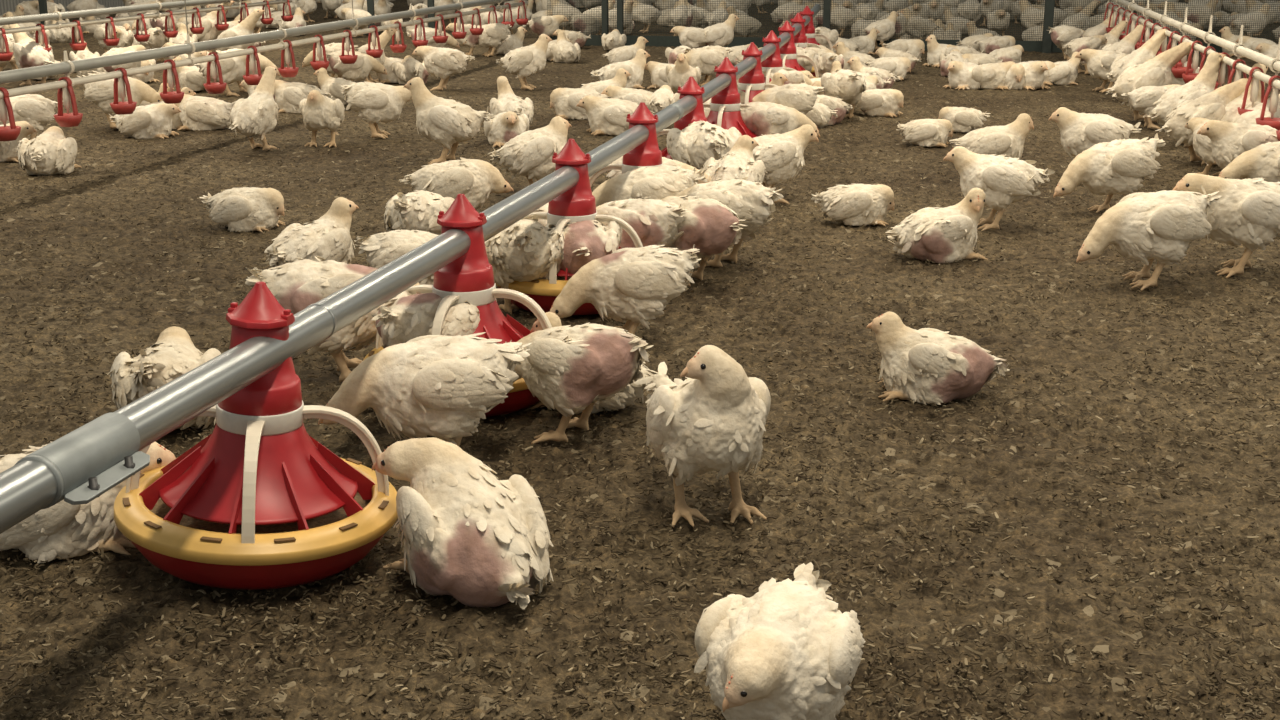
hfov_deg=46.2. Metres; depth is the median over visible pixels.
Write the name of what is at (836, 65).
chicken
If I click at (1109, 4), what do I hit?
cup
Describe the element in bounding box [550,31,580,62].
chicken
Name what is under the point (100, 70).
chicken
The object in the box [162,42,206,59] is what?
chicken
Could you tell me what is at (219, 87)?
cup
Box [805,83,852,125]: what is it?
chicken
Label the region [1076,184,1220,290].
chicken
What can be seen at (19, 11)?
chicken
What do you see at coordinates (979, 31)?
chicken
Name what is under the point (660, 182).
chicken
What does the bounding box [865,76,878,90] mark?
chicken
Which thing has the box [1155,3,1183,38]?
chicken
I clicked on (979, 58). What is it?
chicken
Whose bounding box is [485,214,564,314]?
chicken
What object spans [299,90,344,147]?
chicken
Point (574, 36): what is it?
chicken
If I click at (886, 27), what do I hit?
chicken
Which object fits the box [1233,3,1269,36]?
chicken
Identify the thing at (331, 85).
chicken
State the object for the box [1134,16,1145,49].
cup
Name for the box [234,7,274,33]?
chicken
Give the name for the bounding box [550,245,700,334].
chicken
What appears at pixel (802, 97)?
chicken
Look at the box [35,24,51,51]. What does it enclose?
cup
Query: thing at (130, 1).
chicken
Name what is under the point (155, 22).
chicken
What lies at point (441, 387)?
chicken
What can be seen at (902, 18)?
chicken
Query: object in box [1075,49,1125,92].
chicken
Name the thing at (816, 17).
chicken
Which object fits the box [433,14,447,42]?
cup
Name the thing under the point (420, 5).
chicken
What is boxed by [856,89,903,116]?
chicken
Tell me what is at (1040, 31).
chicken
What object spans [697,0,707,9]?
chicken
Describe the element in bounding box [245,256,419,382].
chicken
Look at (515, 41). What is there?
chicken
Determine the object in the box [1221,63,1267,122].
chicken
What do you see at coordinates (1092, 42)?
chicken
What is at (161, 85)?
chicken
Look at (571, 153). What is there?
hood
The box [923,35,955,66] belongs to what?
chicken
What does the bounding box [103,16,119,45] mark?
cup
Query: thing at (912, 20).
chicken
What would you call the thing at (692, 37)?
chicken
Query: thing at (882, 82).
chicken
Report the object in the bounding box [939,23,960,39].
chicken
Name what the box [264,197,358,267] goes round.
chicken
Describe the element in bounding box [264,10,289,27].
chicken
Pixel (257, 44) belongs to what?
chicken
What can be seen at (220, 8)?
cup
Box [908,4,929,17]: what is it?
chicken
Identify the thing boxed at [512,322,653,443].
chicken
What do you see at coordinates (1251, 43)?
chicken
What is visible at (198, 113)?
chicken
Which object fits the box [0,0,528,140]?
drinker line
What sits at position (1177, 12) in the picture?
chicken
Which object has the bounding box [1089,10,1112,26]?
chicken
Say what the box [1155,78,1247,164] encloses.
chicken
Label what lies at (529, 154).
chicken
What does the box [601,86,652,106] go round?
chicken
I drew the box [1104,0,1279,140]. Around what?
drinker line
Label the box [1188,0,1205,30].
chicken
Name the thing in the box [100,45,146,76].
chicken
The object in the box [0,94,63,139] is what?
chicken
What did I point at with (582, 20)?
chicken
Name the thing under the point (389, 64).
chicken
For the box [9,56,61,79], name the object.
chicken
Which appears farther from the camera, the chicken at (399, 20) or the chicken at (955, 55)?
the chicken at (399, 20)
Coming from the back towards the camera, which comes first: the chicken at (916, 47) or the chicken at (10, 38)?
the chicken at (916, 47)
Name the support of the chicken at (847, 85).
on the floor
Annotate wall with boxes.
[0,0,124,15]
[48,0,1279,40]
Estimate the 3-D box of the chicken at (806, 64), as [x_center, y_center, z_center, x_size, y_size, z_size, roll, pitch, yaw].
[0.860,-1.566,7.985,0.289,0.207,0.193,-14,21,-39]
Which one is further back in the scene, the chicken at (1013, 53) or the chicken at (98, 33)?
the chicken at (98, 33)
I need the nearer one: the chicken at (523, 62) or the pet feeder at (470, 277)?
the pet feeder at (470, 277)
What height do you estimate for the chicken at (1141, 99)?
0.181 m
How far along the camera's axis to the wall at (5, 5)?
14.77 m
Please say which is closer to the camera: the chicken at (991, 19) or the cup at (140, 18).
the cup at (140, 18)
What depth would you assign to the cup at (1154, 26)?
7.57 m
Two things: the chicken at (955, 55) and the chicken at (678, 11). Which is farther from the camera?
the chicken at (678, 11)
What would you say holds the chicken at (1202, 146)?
on the floor
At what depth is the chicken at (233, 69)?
7.44 m
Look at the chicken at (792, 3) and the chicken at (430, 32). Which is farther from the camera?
the chicken at (792, 3)
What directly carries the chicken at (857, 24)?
on the floor
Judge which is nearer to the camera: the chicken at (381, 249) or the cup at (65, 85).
the chicken at (381, 249)
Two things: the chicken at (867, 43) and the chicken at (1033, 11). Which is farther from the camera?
the chicken at (1033, 11)
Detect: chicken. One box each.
[0,25,24,29]
[0,41,13,71]
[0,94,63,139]
[0,121,36,161]
[0,442,175,562]
[1,5,23,16]
[3,12,36,26]
[6,33,40,69]
[9,24,53,85]
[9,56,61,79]
[15,0,39,14]
[17,126,81,175]
[25,29,50,44]
[37,1,64,12]
[44,11,69,24]
[48,20,71,42]
[69,41,99,60]
[76,54,107,76]
[78,71,162,128]
[79,16,101,32]
[85,6,109,18]
[94,23,125,52]
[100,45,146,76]
[103,28,133,50]
[107,326,220,429]
[109,103,181,138]
[115,13,128,16]
[123,23,140,45]
[127,0,168,11]
[128,1,161,15]
[131,12,152,30]
[131,59,159,82]
[139,27,168,61]
[139,83,173,105]
[149,87,196,129]
[150,17,177,30]
[159,0,182,10]
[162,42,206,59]
[169,23,197,43]
[173,56,216,90]
[175,6,196,18]
[175,94,235,130]
[177,17,191,24]
[179,51,208,65]
[188,0,234,52]
[194,53,255,95]
[200,187,284,231]
[205,3,227,21]
[214,20,242,39]
[216,48,279,91]
[217,9,263,50]
[227,66,278,149]
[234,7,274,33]
[239,80,274,99]
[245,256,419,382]
[254,41,264,46]
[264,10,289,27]
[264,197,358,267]
[269,0,277,10]
[274,10,304,27]
[274,80,330,112]
[295,0,316,21]
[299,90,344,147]
[302,42,358,77]
[313,68,355,104]
[318,332,530,445]
[322,50,386,80]
[328,4,342,16]
[340,81,411,138]
[342,0,374,10]
[354,230,438,284]
[356,28,396,82]
[359,14,380,28]
[370,291,479,347]
[372,437,552,608]
[376,56,403,83]
[381,19,403,32]
[384,190,454,234]
[395,55,428,84]
[400,157,513,210]
[403,77,494,164]
[407,27,459,47]
[409,3,427,18]
[412,46,474,90]
[445,23,479,55]
[463,23,510,56]
[484,111,529,147]
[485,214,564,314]
[488,116,571,184]
[490,76,533,123]
[492,27,527,54]
[497,34,552,89]
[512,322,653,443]
[526,15,567,36]
[530,312,657,413]
[532,202,548,225]
[545,220,621,279]
[546,38,571,60]
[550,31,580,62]
[550,88,611,119]
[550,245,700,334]
[553,29,591,47]
[567,14,611,34]
[576,95,655,134]
[580,68,630,92]
[582,1,615,34]
[591,49,649,88]
[592,165,707,206]
[596,197,687,247]
[601,29,626,49]
[601,36,647,63]
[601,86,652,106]
[606,156,710,183]
[609,0,633,32]
[609,7,634,34]
[633,0,661,32]
[634,345,770,527]
[645,61,674,88]
[648,85,679,113]
[657,1,678,25]
[660,195,746,286]
[664,121,741,169]
[665,45,694,63]
[666,53,700,93]
[670,0,692,35]
[670,26,705,48]
[674,45,732,86]
[676,177,783,268]
[686,0,707,27]
[694,562,865,719]
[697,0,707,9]
[703,135,766,184]
[704,14,739,46]
[704,98,710,117]
[706,0,728,25]
[727,6,761,36]
[728,44,757,65]
[735,47,762,64]
[737,86,744,103]
[740,102,819,137]
[752,83,823,113]
[753,124,818,203]
[762,67,812,85]
[769,73,787,85]
[774,1,801,19]
[778,0,791,6]
[782,4,812,19]
[796,46,815,71]
[800,70,813,78]
[805,45,833,55]
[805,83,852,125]
[805,102,837,127]
[810,78,820,81]
[811,183,893,226]
[812,81,855,112]
[813,3,836,23]
[813,52,843,77]
[815,26,838,49]
[821,69,865,117]
[830,0,859,36]
[830,61,841,72]
[832,41,874,69]
[833,37,860,51]
[834,0,856,3]
[838,1,857,29]
[847,56,899,88]
[850,28,879,54]
[851,18,870,37]
[855,3,877,18]
[855,71,890,88]
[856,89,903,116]
[862,11,897,48]
[864,57,910,79]
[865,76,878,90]
[866,311,1008,404]
[874,47,921,72]
[880,11,916,38]
[883,39,924,59]
[885,188,986,262]
[897,119,952,146]
[900,34,924,38]
[901,8,939,38]
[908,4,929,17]
[923,0,943,19]
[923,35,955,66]
[925,19,944,39]
[938,49,968,75]
[938,107,990,131]
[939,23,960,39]
[940,0,960,6]
[943,61,981,89]
[943,146,1054,230]
[947,44,983,53]
[949,113,1033,158]
[956,33,992,51]
[957,0,981,21]
[961,53,1002,64]
[967,21,1000,35]
[974,35,1014,53]
[979,61,1015,89]
[980,0,1003,25]
[987,9,1009,35]
[989,45,1023,62]
[1004,63,1024,88]
[1018,61,1050,89]
[1019,1,1053,28]
[1020,61,1054,84]
[1021,25,1042,40]
[1047,25,1084,59]
[1048,52,1080,84]
[1048,107,1140,158]
[1053,133,1165,214]
[1061,0,1099,30]
[1062,35,1106,73]
[1064,6,1082,16]
[1072,0,1093,7]
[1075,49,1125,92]
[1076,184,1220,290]
[1083,14,1117,36]
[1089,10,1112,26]
[1101,21,1127,49]
[1102,24,1145,81]
[1106,29,1166,85]
[1106,42,1190,121]
[1121,84,1181,128]
[1145,4,1163,22]
[1146,52,1225,146]
[1146,59,1199,84]
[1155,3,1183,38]
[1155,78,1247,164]
[1157,2,1195,12]
[1167,23,1201,42]
[1172,173,1279,277]
[1177,12,1191,24]
[1183,0,1217,26]
[1185,117,1219,175]
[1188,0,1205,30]
[1197,120,1277,168]
[1201,0,1220,11]
[1214,11,1230,26]
[1218,141,1279,181]
[1219,26,1241,56]
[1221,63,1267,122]
[1224,13,1245,26]
[1230,20,1251,36]
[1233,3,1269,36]
[1234,94,1279,123]
[1236,36,1277,57]
[1255,43,1279,60]
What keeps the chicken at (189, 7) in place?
on the floor
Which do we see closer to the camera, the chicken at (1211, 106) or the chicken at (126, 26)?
the chicken at (1211, 106)
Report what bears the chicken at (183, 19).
on the floor
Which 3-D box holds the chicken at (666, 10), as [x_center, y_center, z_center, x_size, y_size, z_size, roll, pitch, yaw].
[0.248,-2.989,12.947,0.297,0.211,0.193,-13,20,-37]
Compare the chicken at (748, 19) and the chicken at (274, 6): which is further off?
the chicken at (274, 6)
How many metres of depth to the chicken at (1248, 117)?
5.11 m
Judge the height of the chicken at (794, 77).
0.201 m
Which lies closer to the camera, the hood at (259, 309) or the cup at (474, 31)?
the hood at (259, 309)
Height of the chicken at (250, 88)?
0.131 m
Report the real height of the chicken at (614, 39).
0.134 m
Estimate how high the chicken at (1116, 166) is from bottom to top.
0.231 m
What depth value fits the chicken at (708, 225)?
3.42 m
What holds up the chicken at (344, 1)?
on the floor
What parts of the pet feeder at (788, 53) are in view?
grill arm, grill arm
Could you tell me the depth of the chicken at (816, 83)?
6.75 m
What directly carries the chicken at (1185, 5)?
on the floor
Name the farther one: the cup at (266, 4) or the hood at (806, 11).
the cup at (266, 4)
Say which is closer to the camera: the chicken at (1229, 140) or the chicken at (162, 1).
the chicken at (1229, 140)
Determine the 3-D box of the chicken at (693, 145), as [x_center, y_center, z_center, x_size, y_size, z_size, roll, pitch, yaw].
[0.185,-0.605,4.564,0.240,0.244,0.356,-13,20,-38]
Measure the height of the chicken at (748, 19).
0.271 m
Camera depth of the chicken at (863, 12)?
12.03 m
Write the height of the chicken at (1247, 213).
0.238 m
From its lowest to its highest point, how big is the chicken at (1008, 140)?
0.175 m
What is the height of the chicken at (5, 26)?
0.152 m
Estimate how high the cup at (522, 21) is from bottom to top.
0.165 m
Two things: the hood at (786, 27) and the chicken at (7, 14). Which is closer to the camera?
the hood at (786, 27)
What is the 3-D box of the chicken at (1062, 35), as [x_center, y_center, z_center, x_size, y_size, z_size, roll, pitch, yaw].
[2.752,-2.026,9.576,0.336,0.214,0.186,-3,16,-10]
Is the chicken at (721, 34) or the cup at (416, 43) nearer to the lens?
the cup at (416, 43)
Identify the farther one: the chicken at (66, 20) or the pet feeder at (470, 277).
the chicken at (66, 20)
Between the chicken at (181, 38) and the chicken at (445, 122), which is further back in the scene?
the chicken at (181, 38)
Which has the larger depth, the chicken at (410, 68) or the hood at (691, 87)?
the chicken at (410, 68)
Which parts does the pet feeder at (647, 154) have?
grill arm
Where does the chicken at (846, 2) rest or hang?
on the floor
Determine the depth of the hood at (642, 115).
3.92 m
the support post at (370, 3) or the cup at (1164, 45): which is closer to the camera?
the cup at (1164, 45)
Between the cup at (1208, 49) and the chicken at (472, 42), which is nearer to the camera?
the cup at (1208, 49)
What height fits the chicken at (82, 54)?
0.174 m
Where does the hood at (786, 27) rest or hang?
attached to the pet feeder at (788, 53)
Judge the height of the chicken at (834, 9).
0.296 m
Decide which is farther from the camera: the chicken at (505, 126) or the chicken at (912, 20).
the chicken at (912, 20)
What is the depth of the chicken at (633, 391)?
2.57 m
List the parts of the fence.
post, post, post, post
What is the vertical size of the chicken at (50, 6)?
0.239 m
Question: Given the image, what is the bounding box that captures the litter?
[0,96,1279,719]
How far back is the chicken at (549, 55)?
9.52 m
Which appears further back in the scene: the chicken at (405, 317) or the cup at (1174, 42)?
the cup at (1174, 42)
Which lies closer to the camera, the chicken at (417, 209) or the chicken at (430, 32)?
the chicken at (417, 209)
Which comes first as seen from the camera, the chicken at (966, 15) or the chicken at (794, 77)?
the chicken at (794, 77)
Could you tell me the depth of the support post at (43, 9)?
11.93 m
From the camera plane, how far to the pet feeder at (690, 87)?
4.62 m
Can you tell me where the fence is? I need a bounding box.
[547,0,1279,53]
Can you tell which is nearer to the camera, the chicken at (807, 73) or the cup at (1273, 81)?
the cup at (1273, 81)
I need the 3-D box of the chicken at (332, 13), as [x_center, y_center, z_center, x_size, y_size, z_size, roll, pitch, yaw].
[-2.891,-3.341,14.331,0.170,0.124,0.259,7,17,23]
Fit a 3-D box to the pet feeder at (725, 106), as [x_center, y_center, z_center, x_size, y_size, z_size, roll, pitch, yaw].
[0.306,-0.901,5.374,0.362,0.362,0.362,2,16,8]
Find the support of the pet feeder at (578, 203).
on the floor
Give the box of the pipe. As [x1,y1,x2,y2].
[0,4,820,533]
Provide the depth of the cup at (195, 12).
9.63 m
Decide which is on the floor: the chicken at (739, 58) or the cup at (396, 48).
the chicken at (739, 58)
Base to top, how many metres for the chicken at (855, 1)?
0.302 m
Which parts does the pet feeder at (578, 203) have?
grill arm, grill arm, grill arm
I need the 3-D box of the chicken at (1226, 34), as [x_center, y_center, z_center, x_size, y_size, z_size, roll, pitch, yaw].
[3.952,-2.099,9.877,0.244,0.192,0.225,11,19,33]
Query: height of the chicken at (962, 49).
0.131 m
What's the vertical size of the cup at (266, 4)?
0.165 m
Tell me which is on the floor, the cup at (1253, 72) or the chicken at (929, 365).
the chicken at (929, 365)
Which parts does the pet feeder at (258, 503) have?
grill arm, grill arm, grill arm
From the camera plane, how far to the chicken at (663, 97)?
6.58 m
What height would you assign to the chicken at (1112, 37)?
0.291 m
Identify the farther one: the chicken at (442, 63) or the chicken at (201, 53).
the chicken at (201, 53)
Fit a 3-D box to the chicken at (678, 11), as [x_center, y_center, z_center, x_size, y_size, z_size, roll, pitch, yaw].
[0.322,-2.647,11.586,0.176,0.295,0.272,1,16,5]
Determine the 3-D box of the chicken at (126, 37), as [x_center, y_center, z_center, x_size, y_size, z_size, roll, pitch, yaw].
[-3.275,-1.983,9.421,0.195,0.216,0.273,7,18,24]
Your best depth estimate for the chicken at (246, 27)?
8.99 m
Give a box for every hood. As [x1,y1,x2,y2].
[226,282,294,328]
[437,194,486,227]
[552,139,588,164]
[626,102,656,123]
[677,76,703,94]
[714,57,736,72]
[742,42,761,55]
[762,30,779,42]
[778,21,794,31]
[790,13,804,22]
[800,6,813,14]
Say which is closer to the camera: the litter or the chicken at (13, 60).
the litter
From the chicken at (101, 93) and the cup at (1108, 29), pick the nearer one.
the chicken at (101, 93)
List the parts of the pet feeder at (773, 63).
grill arm, grill arm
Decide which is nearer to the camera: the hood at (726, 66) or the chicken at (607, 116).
the hood at (726, 66)
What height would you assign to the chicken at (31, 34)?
0.197 m
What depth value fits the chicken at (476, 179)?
4.02 m
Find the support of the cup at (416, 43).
on the drinker line at (65, 85)
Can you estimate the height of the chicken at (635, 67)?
0.202 m
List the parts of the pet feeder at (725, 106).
grill arm, grill arm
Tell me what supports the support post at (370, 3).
on the floor
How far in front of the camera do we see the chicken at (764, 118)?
5.33 m
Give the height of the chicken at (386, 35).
0.296 m
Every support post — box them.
[38,0,47,24]
[363,0,380,34]
[427,0,434,28]
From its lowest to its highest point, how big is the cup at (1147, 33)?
0.184 m
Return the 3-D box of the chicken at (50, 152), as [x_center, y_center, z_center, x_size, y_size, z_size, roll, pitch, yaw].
[-2.021,-0.711,5.116,0.196,0.147,0.316,-1,16,-5]
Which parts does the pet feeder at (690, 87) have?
grill arm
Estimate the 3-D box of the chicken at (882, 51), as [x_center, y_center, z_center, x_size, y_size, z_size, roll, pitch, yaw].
[1.509,-1.756,8.775,0.292,0.139,0.181,5,17,18]
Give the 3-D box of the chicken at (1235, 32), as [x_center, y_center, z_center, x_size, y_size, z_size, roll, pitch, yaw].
[4.543,-2.499,11.344,0.292,0.152,0.178,-15,21,-41]
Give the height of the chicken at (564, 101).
0.133 m
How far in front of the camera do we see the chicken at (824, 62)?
7.69 m
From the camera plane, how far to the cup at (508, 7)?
10.22 m
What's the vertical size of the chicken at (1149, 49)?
0.342 m
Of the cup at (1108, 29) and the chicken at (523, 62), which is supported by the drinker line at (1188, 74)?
the cup at (1108, 29)
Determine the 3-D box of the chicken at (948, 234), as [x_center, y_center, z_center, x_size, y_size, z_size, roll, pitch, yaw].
[0.742,-0.346,3.785,0.262,0.179,0.184,-1,16,-3]
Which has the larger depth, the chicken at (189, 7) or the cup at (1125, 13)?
the chicken at (189, 7)
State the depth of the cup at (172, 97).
5.77 m
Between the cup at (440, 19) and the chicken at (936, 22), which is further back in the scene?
the chicken at (936, 22)
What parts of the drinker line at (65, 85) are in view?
suspension cord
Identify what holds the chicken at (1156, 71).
on the floor
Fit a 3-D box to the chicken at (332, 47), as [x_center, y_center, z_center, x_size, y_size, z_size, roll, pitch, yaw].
[-1.657,-1.603,8.091,0.306,0.219,0.205,15,22,42]
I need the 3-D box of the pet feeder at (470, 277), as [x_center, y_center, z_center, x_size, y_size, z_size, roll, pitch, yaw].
[-0.306,-0.110,2.615,0.362,0.362,0.362,-15,22,-43]
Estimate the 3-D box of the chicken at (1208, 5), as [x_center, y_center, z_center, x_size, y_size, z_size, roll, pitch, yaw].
[4.348,-2.673,11.684,0.269,0.293,0.174,4,17,14]
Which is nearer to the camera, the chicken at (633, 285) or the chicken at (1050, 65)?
the chicken at (633, 285)
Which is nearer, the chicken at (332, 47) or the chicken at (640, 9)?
the chicken at (332, 47)
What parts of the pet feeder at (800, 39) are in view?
grill arm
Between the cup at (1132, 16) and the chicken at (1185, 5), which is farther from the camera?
the chicken at (1185, 5)
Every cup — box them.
[0,28,12,60]
[0,87,20,140]
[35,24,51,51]
[53,77,82,126]
[69,20,86,50]
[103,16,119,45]
[110,67,136,114]
[134,13,149,41]
[159,59,183,103]
[163,10,177,37]
[190,7,204,33]
[203,52,226,93]
[215,5,228,30]
[238,2,248,22]
[243,46,261,84]
[260,0,273,23]
[278,40,298,76]
[281,0,293,21]
[310,34,329,69]
[339,30,357,63]
[366,25,382,57]
[390,21,406,52]
[412,18,427,47]
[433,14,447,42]
[452,11,466,38]
[470,8,483,34]
[488,6,497,23]
[501,3,514,27]
[516,1,528,24]
[1104,3,1113,20]
[1106,5,1118,32]
[1114,7,1124,33]
[1119,10,1131,39]
[1126,13,1140,41]
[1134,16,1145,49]
[1137,19,1153,48]
[1149,23,1161,53]
[1156,27,1170,55]
[1167,31,1181,71]
[1172,36,1193,77]
[1182,41,1202,83]
[1199,46,1218,87]
[1214,52,1230,89]
[1228,59,1246,83]
[1237,67,1264,114]
[1255,75,1279,129]
[1276,130,1279,140]
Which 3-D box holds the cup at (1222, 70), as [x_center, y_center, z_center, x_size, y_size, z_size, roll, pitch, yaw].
[2.237,-1.089,5.768,0.099,0.184,0.111,0,16,0]
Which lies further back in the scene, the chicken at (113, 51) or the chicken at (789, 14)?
the chicken at (789, 14)
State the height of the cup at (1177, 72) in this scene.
0.184 m
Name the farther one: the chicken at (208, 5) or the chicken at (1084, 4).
the chicken at (1084, 4)
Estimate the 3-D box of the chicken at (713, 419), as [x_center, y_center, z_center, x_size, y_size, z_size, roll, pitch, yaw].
[0.092,0.084,2.122,0.174,0.266,0.250,-3,16,-9]
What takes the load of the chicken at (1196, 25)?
on the floor
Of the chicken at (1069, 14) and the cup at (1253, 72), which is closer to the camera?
the cup at (1253, 72)
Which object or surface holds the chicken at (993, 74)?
on the floor
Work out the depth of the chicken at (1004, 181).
4.11 m
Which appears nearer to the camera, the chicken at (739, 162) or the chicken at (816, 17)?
the chicken at (739, 162)
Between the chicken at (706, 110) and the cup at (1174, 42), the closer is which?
the chicken at (706, 110)
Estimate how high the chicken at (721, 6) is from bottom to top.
0.278 m
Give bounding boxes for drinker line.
[0,0,293,60]
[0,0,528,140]
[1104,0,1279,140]
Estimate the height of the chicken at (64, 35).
0.175 m
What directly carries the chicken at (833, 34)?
on the floor
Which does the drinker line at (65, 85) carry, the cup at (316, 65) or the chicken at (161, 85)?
the cup at (316, 65)
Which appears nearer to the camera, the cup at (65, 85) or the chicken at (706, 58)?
the cup at (65, 85)
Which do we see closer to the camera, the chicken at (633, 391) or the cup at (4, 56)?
the chicken at (633, 391)
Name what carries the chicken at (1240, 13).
on the floor
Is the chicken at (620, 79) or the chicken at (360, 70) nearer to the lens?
the chicken at (620, 79)
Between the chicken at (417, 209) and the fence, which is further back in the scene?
the fence
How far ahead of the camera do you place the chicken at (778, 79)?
6.69 m
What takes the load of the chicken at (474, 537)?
on the floor
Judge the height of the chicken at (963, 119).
0.100 m
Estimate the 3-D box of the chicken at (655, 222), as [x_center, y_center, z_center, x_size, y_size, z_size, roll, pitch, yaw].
[-0.036,-0.271,3.454,0.293,0.215,0.202,1,16,2]
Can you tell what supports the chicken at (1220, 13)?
on the floor
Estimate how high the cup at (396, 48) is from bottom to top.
0.165 m
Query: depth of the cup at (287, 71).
6.80 m
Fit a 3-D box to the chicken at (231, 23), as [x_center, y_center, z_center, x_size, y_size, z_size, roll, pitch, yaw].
[-3.079,-2.443,11.138,0.329,0.159,0.204,-5,17,-16]
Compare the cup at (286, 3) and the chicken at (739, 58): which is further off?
the cup at (286, 3)
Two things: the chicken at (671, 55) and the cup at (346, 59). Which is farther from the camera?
the chicken at (671, 55)
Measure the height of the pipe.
0.054 m
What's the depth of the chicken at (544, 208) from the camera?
3.44 m
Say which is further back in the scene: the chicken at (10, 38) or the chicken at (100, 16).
the chicken at (100, 16)
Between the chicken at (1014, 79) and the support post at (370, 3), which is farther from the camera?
the support post at (370, 3)
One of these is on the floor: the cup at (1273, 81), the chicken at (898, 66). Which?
the chicken at (898, 66)
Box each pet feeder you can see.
[114,282,397,589]
[363,194,551,416]
[494,139,642,314]
[589,102,697,186]
[657,76,706,159]
[703,57,757,137]
[737,30,804,89]
[737,42,776,103]
[778,21,818,77]
[790,13,821,76]
[800,6,833,51]
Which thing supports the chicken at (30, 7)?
on the floor
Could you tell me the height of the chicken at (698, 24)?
0.287 m
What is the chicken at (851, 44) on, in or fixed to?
on the floor
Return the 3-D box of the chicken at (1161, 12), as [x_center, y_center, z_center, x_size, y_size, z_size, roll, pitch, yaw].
[4.221,-2.787,12.197,0.306,0.228,0.174,-7,17,-23]
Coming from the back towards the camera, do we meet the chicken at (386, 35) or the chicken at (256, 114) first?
the chicken at (386, 35)
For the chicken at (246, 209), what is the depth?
4.12 m
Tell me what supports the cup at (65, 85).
on the drinker line at (65, 85)
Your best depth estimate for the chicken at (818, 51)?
8.22 m
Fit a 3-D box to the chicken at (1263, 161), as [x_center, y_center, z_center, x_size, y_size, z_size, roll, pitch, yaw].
[1.843,-0.533,4.363,0.336,0.216,0.188,-2,16,-6]
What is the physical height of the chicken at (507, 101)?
0.204 m
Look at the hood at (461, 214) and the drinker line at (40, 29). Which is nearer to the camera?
the hood at (461, 214)
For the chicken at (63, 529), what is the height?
0.143 m
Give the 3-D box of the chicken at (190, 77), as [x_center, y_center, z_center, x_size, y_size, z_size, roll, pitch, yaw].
[-2.291,-1.487,7.777,0.272,0.172,0.166,-1,16,-3]
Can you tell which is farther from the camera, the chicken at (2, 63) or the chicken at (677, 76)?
the chicken at (2, 63)
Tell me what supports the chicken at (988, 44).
on the floor
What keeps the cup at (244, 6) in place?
on the drinker line at (40, 29)
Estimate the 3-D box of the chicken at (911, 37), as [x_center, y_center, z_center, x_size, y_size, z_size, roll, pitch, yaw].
[2.034,-2.475,11.181,0.173,0.196,0.271,-12,20,-35]
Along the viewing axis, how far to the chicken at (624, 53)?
9.05 m
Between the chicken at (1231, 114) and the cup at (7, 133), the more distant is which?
the chicken at (1231, 114)
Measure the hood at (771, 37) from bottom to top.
0.052 m
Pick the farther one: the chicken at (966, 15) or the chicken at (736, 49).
the chicken at (966, 15)
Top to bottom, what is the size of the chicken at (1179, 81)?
0.212 m
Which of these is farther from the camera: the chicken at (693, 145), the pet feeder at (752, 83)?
the pet feeder at (752, 83)
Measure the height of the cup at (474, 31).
0.165 m
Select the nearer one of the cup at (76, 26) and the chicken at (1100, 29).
the cup at (76, 26)
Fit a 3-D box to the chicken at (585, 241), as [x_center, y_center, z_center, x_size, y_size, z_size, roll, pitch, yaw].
[-0.116,-0.216,3.296,0.195,0.196,0.302,7,18,24]
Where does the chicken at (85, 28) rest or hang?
on the floor
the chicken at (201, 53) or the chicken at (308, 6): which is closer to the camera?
the chicken at (201, 53)
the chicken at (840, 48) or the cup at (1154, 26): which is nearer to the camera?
the cup at (1154, 26)
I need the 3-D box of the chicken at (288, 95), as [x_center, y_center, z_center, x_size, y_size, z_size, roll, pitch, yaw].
[-1.554,-1.204,6.839,0.306,0.146,0.190,4,17,14]
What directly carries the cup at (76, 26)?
on the drinker line at (40, 29)
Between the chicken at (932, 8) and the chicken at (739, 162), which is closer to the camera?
the chicken at (739, 162)
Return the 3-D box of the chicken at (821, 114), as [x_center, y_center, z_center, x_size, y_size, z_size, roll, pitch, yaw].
[0.696,-1.036,6.286,0.266,0.128,0.165,6,17,20]
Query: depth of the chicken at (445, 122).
5.26 m
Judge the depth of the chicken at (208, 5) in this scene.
12.54 m
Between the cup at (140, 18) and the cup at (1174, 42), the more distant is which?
the cup at (140, 18)
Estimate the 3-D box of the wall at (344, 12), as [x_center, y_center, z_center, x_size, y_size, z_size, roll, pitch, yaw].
[3.288,-3.527,14.627,17.764,0.320,11.428,0,16,0]
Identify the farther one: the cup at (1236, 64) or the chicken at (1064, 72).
the chicken at (1064, 72)
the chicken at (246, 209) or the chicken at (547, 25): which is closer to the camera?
the chicken at (246, 209)
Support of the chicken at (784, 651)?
on the floor
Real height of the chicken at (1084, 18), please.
0.321 m
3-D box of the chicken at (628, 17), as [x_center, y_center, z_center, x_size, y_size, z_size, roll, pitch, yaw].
[-0.165,-2.557,11.248,0.284,0.308,0.187,12,20,37]
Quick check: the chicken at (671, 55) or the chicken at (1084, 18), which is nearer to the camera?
the chicken at (671, 55)
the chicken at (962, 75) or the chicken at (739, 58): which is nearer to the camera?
the chicken at (962, 75)
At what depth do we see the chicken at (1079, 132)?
4.94 m
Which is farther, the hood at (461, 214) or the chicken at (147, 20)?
the chicken at (147, 20)
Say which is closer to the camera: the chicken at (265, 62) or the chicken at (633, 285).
the chicken at (633, 285)
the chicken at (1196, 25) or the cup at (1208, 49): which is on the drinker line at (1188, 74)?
the cup at (1208, 49)
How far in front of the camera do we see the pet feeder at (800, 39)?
8.20 m
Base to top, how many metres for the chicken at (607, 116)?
0.153 m
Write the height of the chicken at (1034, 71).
0.147 m
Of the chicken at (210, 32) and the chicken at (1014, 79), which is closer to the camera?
the chicken at (1014, 79)
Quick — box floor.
[0,0,1279,719]

